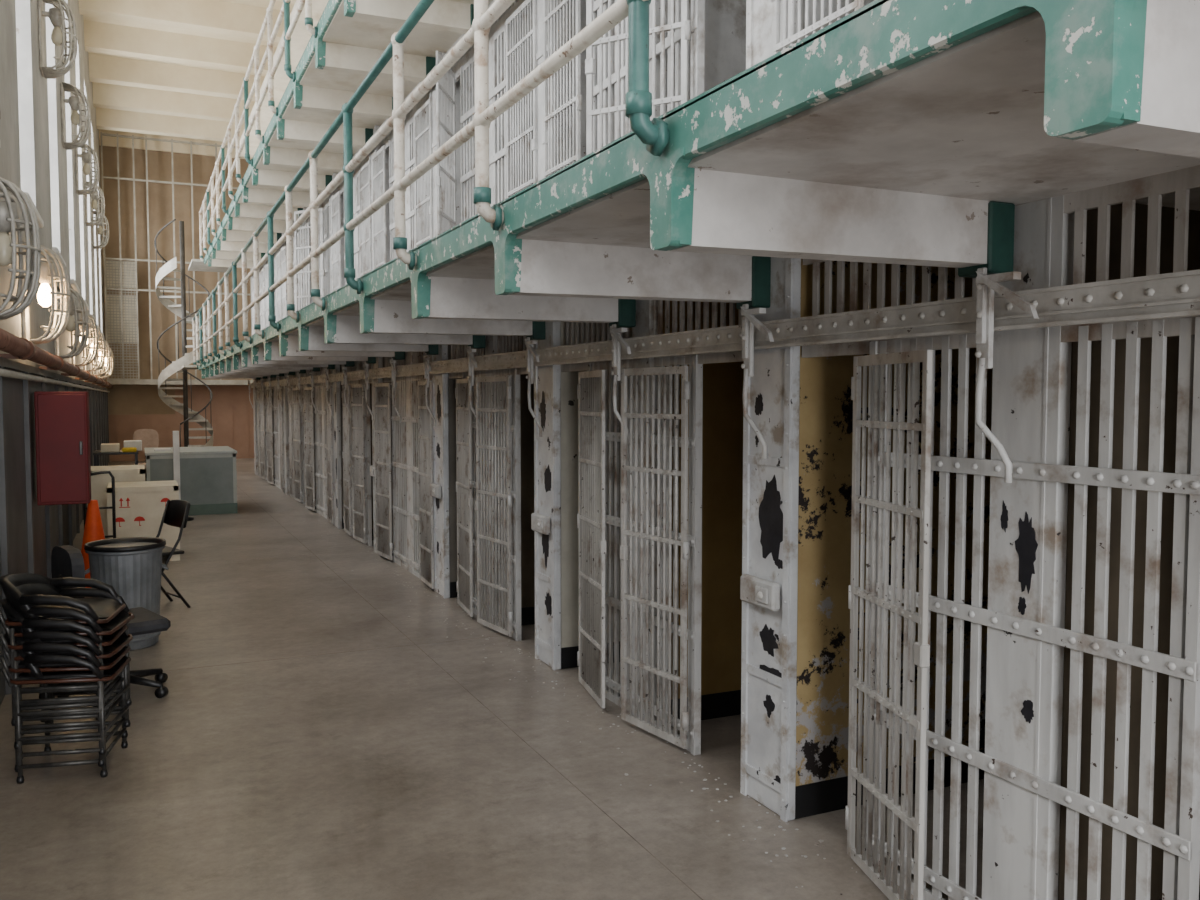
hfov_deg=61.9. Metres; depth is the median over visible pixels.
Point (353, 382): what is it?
grille
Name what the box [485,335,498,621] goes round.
steel post
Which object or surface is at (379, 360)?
steel post
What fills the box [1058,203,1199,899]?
wall partition
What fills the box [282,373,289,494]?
steel post
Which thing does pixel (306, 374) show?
steel post
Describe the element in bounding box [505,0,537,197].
gate
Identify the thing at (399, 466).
grille
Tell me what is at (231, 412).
wainscoting
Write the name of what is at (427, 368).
lever
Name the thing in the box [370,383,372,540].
wall partition
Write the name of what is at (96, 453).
side table
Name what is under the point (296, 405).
gate
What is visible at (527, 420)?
wall
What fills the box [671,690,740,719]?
baseboard
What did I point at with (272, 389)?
wall partition
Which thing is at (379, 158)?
gate
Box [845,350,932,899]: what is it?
gate
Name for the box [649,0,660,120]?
steel post
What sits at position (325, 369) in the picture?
lever
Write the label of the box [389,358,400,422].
lever
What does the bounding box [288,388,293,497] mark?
gate
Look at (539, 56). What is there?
steel post
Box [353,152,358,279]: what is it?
steel post
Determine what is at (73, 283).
window
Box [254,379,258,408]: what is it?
lever
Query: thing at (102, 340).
lamp
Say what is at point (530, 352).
lever
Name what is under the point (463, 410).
gate
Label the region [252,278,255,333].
gate
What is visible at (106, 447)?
cardboard box
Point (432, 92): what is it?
steel post
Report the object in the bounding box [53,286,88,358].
lamp
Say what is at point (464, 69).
grille
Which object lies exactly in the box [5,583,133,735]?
chair
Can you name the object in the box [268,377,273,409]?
lever
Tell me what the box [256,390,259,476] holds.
gate
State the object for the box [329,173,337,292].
steel post
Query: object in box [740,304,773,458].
lever
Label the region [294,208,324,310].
gate
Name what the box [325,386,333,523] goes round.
gate
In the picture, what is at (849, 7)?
gate
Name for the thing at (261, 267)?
steel post
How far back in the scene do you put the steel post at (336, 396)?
12.52 m
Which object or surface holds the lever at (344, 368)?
attached to the beam
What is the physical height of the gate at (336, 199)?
1.760 m
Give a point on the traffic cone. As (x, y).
(93, 530)
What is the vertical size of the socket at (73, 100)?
0.150 m
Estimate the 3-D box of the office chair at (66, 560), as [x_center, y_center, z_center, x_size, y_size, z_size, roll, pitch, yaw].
[-2.697,0.933,5.551,0.595,0.850,0.554,-3,4,-43]
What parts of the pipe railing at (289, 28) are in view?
post, post, post, post, post, post, post, rail, post, rail, post, post, post, post, post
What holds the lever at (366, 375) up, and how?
attached to the beam
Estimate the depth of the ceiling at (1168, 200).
2.80 m
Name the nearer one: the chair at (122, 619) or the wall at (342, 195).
the chair at (122, 619)
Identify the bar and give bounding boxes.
[248,0,495,273]
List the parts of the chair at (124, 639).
backrest, leg, rail, rail, rail, armrest, seat, leg, rail, cross rail, leg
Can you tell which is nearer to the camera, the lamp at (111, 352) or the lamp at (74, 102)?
the lamp at (74, 102)
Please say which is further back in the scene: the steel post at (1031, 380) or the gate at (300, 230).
the gate at (300, 230)
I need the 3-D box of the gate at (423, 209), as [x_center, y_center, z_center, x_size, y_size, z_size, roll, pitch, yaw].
[-1.502,-2.033,8.515,0.032,1.760,0.539,-1,3,-25]
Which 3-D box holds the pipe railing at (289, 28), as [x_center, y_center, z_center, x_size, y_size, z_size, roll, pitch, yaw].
[-3.465,-3.863,10.398,0.120,1.056,22.729,-1,3,-25]
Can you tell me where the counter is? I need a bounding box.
[144,446,237,515]
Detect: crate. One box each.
[87,465,144,538]
[107,480,179,560]
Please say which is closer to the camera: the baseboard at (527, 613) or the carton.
the baseboard at (527, 613)
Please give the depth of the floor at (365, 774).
4.33 m
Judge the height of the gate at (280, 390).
1.760 m
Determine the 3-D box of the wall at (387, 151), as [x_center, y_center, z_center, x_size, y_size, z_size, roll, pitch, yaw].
[-1.384,-1.124,10.829,2.008,4.400,0.300,-1,3,-25]
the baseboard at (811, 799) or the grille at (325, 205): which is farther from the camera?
the grille at (325, 205)
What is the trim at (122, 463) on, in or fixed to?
on the floor at (365, 774)
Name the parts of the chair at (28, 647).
backrest, rail, rail, rail, armrest, seat, leg, cross rail, cross rail, leg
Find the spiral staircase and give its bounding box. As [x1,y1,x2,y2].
[154,219,228,446]
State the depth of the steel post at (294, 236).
15.77 m
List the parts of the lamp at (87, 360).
mounting plate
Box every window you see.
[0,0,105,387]
[24,192,43,227]
[52,247,65,267]
[70,279,79,292]
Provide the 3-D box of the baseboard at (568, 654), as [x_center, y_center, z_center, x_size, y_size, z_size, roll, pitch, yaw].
[0.612,1.236,6.626,2.010,0.129,0.308,-1,3,-25]
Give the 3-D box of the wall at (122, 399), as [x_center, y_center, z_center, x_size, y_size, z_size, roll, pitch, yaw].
[-9.571,-3.981,26.966,8.600,8.400,0.300,-1,3,-25]
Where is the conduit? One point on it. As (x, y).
(3, 372)
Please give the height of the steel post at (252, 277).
2.080 m
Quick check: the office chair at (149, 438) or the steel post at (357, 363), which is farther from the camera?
the office chair at (149, 438)
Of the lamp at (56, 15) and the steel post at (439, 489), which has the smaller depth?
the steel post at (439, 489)
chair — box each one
[0,573,125,725]
[0,598,126,748]
[0,626,130,771]
[1,626,132,758]
[1,633,130,783]
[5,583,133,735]
[51,545,170,706]
[133,429,158,480]
[156,500,190,607]
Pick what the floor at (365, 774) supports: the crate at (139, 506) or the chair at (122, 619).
the crate at (139, 506)
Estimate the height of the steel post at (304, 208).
2.080 m
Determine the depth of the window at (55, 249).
9.84 m
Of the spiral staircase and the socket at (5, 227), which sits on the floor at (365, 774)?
the spiral staircase
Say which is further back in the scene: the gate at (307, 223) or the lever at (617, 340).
the gate at (307, 223)
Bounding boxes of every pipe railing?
[192,0,668,368]
[199,0,317,261]
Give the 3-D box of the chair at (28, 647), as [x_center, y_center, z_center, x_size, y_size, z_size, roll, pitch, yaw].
[-2.393,1.060,4.475,0.473,0.610,0.464,-1,3,-11]
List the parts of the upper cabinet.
handle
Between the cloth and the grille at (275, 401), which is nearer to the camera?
the cloth
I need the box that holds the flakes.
[311,520,856,894]
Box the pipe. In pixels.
[0,328,112,387]
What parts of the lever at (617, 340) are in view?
clamp plate, lever arm, pull rod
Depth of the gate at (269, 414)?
18.74 m
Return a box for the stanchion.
[173,431,193,520]
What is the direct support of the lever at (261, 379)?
attached to the beam
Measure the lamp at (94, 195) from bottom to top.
0.700 m
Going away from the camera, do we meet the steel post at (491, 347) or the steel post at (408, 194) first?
the steel post at (491, 347)
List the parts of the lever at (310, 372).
pull rod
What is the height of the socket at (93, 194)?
0.150 m
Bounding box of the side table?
[93,450,137,465]
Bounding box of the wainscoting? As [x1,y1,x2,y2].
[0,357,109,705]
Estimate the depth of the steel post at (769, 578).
3.94 m
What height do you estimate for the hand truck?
0.963 m
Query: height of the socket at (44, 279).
0.150 m
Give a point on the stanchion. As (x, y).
(176, 450)
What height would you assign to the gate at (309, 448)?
1.760 m
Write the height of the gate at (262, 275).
1.760 m
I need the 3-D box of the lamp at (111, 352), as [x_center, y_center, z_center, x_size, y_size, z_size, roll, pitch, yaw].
[-10.210,-1.825,20.662,0.302,0.700,0.333,-1,3,-25]
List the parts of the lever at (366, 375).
lever arm, clamp plate, pull rod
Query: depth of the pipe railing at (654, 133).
4.49 m
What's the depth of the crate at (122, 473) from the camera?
10.58 m
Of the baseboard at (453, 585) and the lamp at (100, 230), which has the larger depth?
the lamp at (100, 230)
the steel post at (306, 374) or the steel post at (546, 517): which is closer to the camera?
the steel post at (546, 517)
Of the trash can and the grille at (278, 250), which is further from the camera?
the grille at (278, 250)
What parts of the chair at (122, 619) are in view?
leg, backrest, rail, rail, armrest, seat, rail, armrest, leg, cross rail, leg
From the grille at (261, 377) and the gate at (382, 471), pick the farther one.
the grille at (261, 377)
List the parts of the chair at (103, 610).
leg, backrest, armrest, rail, seat, rail, rail, armrest, cross rail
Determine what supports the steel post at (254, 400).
on the floor at (365, 774)
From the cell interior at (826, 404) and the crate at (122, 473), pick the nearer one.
the cell interior at (826, 404)
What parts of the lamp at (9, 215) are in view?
bulb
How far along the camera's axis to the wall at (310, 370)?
14.65 m
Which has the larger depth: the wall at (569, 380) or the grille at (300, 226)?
the grille at (300, 226)
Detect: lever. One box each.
[248,380,252,407]
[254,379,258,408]
[260,378,265,409]
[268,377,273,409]
[276,376,282,410]
[286,374,292,411]
[296,372,303,412]
[309,371,316,414]
[324,368,332,415]
[342,366,350,417]
[363,362,373,419]
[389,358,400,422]
[422,353,435,425]
[466,346,479,430]
[525,337,541,436]
[610,324,630,445]
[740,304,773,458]
[975,268,1038,482]
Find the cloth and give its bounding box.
[122,447,136,451]
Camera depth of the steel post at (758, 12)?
3.93 m
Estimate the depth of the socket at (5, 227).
4.89 m
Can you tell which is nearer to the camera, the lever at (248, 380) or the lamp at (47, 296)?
the lamp at (47, 296)
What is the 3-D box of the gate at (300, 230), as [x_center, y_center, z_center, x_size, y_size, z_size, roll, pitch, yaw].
[-4.497,-2.376,14.986,0.032,1.760,0.539,-1,3,-25]
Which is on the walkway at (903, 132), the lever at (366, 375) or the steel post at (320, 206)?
the steel post at (320, 206)
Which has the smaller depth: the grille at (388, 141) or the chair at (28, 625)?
the chair at (28, 625)
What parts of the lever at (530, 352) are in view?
clamp plate, lever arm, pull rod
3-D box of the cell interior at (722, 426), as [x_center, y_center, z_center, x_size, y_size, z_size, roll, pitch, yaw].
[1.147,-0.838,5.418,1.960,4.400,0.240,-1,3,-25]
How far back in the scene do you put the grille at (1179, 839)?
2.65 m
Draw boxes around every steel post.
[251,268,253,334]
[253,378,257,474]
[260,267,261,329]
[275,251,276,321]
[277,375,280,486]
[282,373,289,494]
[294,236,295,311]
[302,207,307,307]
[303,370,310,509]
[319,204,321,297]
[321,367,326,517]
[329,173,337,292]
[332,365,341,528]
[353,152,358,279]
[355,361,359,384]
[369,125,379,270]
[370,357,382,556]
[404,96,411,251]
[405,352,414,573]
[429,52,445,237]
[430,345,449,598]
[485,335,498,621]
[488,0,497,206]
[531,321,560,669]
[536,0,559,181]
[632,299,658,722]
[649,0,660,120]
[740,257,800,821]
[746,0,803,68]
[982,195,1074,899]
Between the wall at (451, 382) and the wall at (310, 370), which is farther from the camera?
the wall at (310, 370)
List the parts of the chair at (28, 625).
leg, backrest, rail, rail, rail, armrest, seat, cross rail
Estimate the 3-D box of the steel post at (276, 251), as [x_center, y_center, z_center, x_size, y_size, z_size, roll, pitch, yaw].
[-5.758,-2.659,17.879,0.045,2.080,0.240,-1,3,-25]
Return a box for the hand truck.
[83,471,115,537]
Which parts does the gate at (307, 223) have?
gate frame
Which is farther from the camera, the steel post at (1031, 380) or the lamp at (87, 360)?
the lamp at (87, 360)
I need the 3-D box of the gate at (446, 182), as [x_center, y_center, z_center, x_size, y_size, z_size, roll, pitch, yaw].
[-1.136,-1.975,7.423,0.032,1.760,0.539,0,3,5]
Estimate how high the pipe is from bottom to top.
0.124 m
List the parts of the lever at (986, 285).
clamp plate, pull rod, lever arm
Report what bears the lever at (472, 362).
attached to the beam
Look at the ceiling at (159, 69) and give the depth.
19.87 m
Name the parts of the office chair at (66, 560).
backrest, seat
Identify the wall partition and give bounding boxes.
[272,389,274,476]
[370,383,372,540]
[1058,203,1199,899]
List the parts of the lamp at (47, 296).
mounting plate, bulb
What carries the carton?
on the side table
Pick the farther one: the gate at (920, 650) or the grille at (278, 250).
the grille at (278, 250)
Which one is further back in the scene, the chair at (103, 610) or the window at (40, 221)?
the window at (40, 221)
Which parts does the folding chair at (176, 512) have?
leg, leg, seat, leg, leg, backrest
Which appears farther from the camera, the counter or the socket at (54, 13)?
the counter
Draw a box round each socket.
[0,200,17,232]
[39,262,54,283]
[49,8,64,27]
[69,96,80,110]
[70,299,76,314]
[81,152,90,163]
[90,190,98,199]
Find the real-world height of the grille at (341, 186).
2.080 m
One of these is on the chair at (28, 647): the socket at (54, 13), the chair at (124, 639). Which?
the chair at (124, 639)
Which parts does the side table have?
leg, leg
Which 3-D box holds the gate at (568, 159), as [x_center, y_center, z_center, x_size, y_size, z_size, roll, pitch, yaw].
[-0.221,-1.887,5.749,0.032,1.760,0.539,-1,3,-25]
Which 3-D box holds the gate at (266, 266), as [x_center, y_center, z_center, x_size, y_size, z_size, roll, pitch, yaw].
[-6.213,-2.572,18.693,0.032,1.760,0.539,-1,3,-25]
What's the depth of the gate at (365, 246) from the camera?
10.62 m
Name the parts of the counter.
corner trim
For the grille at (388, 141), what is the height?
2.080 m
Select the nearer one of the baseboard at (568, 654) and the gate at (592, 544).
the gate at (592, 544)
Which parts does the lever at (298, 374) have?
pull rod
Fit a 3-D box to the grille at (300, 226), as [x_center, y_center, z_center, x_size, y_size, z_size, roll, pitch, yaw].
[-4.785,-2.546,15.743,0.040,2.080,2.060,-1,3,-25]
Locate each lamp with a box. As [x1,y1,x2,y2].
[0,177,40,319]
[21,241,70,343]
[37,0,77,78]
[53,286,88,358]
[60,82,90,149]
[71,313,98,365]
[74,142,98,194]
[83,326,104,371]
[84,181,104,225]
[91,211,108,248]
[91,337,110,375]
[98,346,113,377]
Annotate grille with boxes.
[257,377,266,479]
[259,264,263,330]
[271,375,283,488]
[274,248,279,322]
[289,372,304,503]
[293,226,300,311]
[309,191,330,295]
[311,367,333,518]
[338,148,368,284]
[341,361,371,545]
[380,82,428,260]
[383,352,431,577]
[446,0,532,222]
[449,336,533,640]
[561,300,743,754]
[593,0,704,151]
[802,165,1199,899]
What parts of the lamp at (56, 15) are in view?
mounting plate, bulb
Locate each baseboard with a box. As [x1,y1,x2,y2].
[450,582,456,597]
[513,607,534,625]
[561,641,619,668]
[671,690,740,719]
[795,749,984,818]
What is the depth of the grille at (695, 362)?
4.83 m
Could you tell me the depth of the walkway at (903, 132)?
2.43 m
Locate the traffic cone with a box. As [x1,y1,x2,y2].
[81,500,104,587]
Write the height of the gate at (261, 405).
1.760 m
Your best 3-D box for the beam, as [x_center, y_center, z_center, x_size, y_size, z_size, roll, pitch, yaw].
[-2.708,-0.823,11.065,0.030,0.102,22.410,-1,3,-25]
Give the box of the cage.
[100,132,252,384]
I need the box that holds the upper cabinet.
[34,391,91,505]
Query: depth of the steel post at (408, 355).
9.34 m
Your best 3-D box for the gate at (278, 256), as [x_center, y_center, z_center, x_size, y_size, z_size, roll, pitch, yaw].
[-5.496,-2.490,17.144,0.032,1.760,0.539,-1,3,-25]
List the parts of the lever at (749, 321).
clamp plate, pull rod, lever arm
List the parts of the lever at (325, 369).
clamp plate, pull rod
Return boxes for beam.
[250,269,1199,387]
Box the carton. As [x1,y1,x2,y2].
[124,440,141,450]
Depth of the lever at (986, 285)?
2.79 m
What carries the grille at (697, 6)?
on the walkway at (903, 132)
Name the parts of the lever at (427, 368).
lever arm, clamp plate, pull rod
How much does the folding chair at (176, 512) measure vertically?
0.836 m
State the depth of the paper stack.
14.06 m
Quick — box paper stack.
[154,448,170,450]
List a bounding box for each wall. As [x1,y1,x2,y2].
[99,146,251,414]
[310,228,315,500]
[338,186,344,517]
[380,141,392,542]
[448,62,484,581]
[500,3,534,608]
[561,0,631,647]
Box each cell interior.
[663,0,745,699]
[796,0,992,785]
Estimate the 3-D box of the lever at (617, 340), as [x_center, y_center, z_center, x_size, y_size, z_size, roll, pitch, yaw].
[0.126,-0.319,4.898,0.092,0.600,0.234,-1,3,-25]
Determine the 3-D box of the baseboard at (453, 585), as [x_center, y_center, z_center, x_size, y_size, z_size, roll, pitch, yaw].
[-0.386,1.122,8.784,2.010,0.129,0.308,-1,3,-25]
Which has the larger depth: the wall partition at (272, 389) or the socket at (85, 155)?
the wall partition at (272, 389)
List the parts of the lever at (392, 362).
lever arm, clamp plate, pull rod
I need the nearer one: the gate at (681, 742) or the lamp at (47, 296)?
the gate at (681, 742)
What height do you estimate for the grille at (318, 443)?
2.200 m
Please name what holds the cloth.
on the side table
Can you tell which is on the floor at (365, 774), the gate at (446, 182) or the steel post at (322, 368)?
the steel post at (322, 368)
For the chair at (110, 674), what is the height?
0.610 m
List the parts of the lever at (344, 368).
lever arm, clamp plate, pull rod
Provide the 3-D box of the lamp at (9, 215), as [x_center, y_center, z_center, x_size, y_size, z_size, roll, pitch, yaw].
[-2.929,-0.992,4.935,0.302,0.700,0.333,-1,3,-25]
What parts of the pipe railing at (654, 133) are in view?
post, post, post, post, post, post, post, post, post, post, post, post, post, rail, post, post, rail, post, post, post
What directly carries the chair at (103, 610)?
on the chair at (122, 619)
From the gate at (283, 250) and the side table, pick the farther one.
the gate at (283, 250)
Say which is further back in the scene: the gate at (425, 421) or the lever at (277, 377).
the lever at (277, 377)
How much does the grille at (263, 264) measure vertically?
2.080 m
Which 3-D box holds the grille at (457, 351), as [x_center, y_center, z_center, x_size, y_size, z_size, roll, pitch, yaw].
[-0.794,0.168,7.231,0.049,2.200,2.060,-1,3,-25]
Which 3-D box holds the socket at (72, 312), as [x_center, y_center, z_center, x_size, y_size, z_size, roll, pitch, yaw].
[-5.226,-1.408,9.862,0.130,0.150,0.127,-1,3,-25]
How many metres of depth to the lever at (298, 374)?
14.67 m
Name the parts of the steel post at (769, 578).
lock knob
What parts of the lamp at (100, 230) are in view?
mounting plate, bulb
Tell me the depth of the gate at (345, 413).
11.85 m
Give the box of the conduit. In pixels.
[0,368,109,392]
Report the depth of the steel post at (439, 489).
8.22 m
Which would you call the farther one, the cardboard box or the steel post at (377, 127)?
the cardboard box
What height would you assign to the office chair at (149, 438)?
1.112 m
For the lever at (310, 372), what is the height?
0.600 m
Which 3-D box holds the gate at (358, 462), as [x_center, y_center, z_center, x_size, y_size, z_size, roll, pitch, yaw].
[-2.721,0.145,11.263,0.032,1.760,0.539,-2,3,-28]
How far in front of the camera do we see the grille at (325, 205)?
13.09 m
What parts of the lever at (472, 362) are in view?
clamp plate, lever arm, pull rod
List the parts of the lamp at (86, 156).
mounting plate, bulb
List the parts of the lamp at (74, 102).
mounting plate, bulb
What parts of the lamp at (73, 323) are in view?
mounting plate, bulb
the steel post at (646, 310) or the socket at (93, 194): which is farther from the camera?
the socket at (93, 194)
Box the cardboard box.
[101,443,119,452]
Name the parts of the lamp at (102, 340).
mounting plate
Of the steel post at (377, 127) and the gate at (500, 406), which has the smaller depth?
the gate at (500, 406)
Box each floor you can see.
[0,458,983,899]
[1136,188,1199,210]
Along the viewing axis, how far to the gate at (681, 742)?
4.77 m
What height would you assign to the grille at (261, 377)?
2.200 m
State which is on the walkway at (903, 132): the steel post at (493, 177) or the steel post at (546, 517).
the steel post at (493, 177)
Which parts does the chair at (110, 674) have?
leg, backrest, leg, rail, rail, rail, armrest, seat, leg, rail, rail, cross rail, cross rail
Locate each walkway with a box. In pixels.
[198,0,1199,379]
[204,0,492,267]
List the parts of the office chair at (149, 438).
backrest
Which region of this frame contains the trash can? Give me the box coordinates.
[84,537,168,650]
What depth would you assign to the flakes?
4.32 m
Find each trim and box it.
[27,463,702,899]
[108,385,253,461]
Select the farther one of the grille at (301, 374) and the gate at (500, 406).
the grille at (301, 374)
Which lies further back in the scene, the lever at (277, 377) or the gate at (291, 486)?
the lever at (277, 377)
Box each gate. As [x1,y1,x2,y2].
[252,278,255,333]
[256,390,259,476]
[259,390,265,478]
[260,268,265,329]
[265,264,269,326]
[266,389,273,483]
[276,251,281,320]
[279,389,283,491]
[281,246,287,318]
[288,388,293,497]
[292,388,301,501]
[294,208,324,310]
[297,230,302,309]
[302,223,310,305]
[304,387,314,510]
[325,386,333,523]
[331,191,341,291]
[342,385,350,535]
[351,384,365,542]
[359,160,371,276]
[372,145,386,269]
[374,383,392,559]
[413,98,432,246]
[417,380,433,588]
[436,51,456,235]
[455,378,472,616]
[475,376,512,636]
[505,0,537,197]
[542,0,581,178]
[577,370,606,708]
[585,0,690,154]
[620,366,689,748]
[770,0,863,55]
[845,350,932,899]
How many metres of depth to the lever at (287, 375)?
15.74 m
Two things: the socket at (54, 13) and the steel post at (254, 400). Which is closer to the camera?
the socket at (54, 13)
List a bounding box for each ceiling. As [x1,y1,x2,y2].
[79,0,295,159]
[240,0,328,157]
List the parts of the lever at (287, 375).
pull rod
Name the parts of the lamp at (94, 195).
mounting plate, bulb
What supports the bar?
attached to the steel post
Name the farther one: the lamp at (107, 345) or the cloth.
the lamp at (107, 345)
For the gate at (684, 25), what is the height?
1.760 m

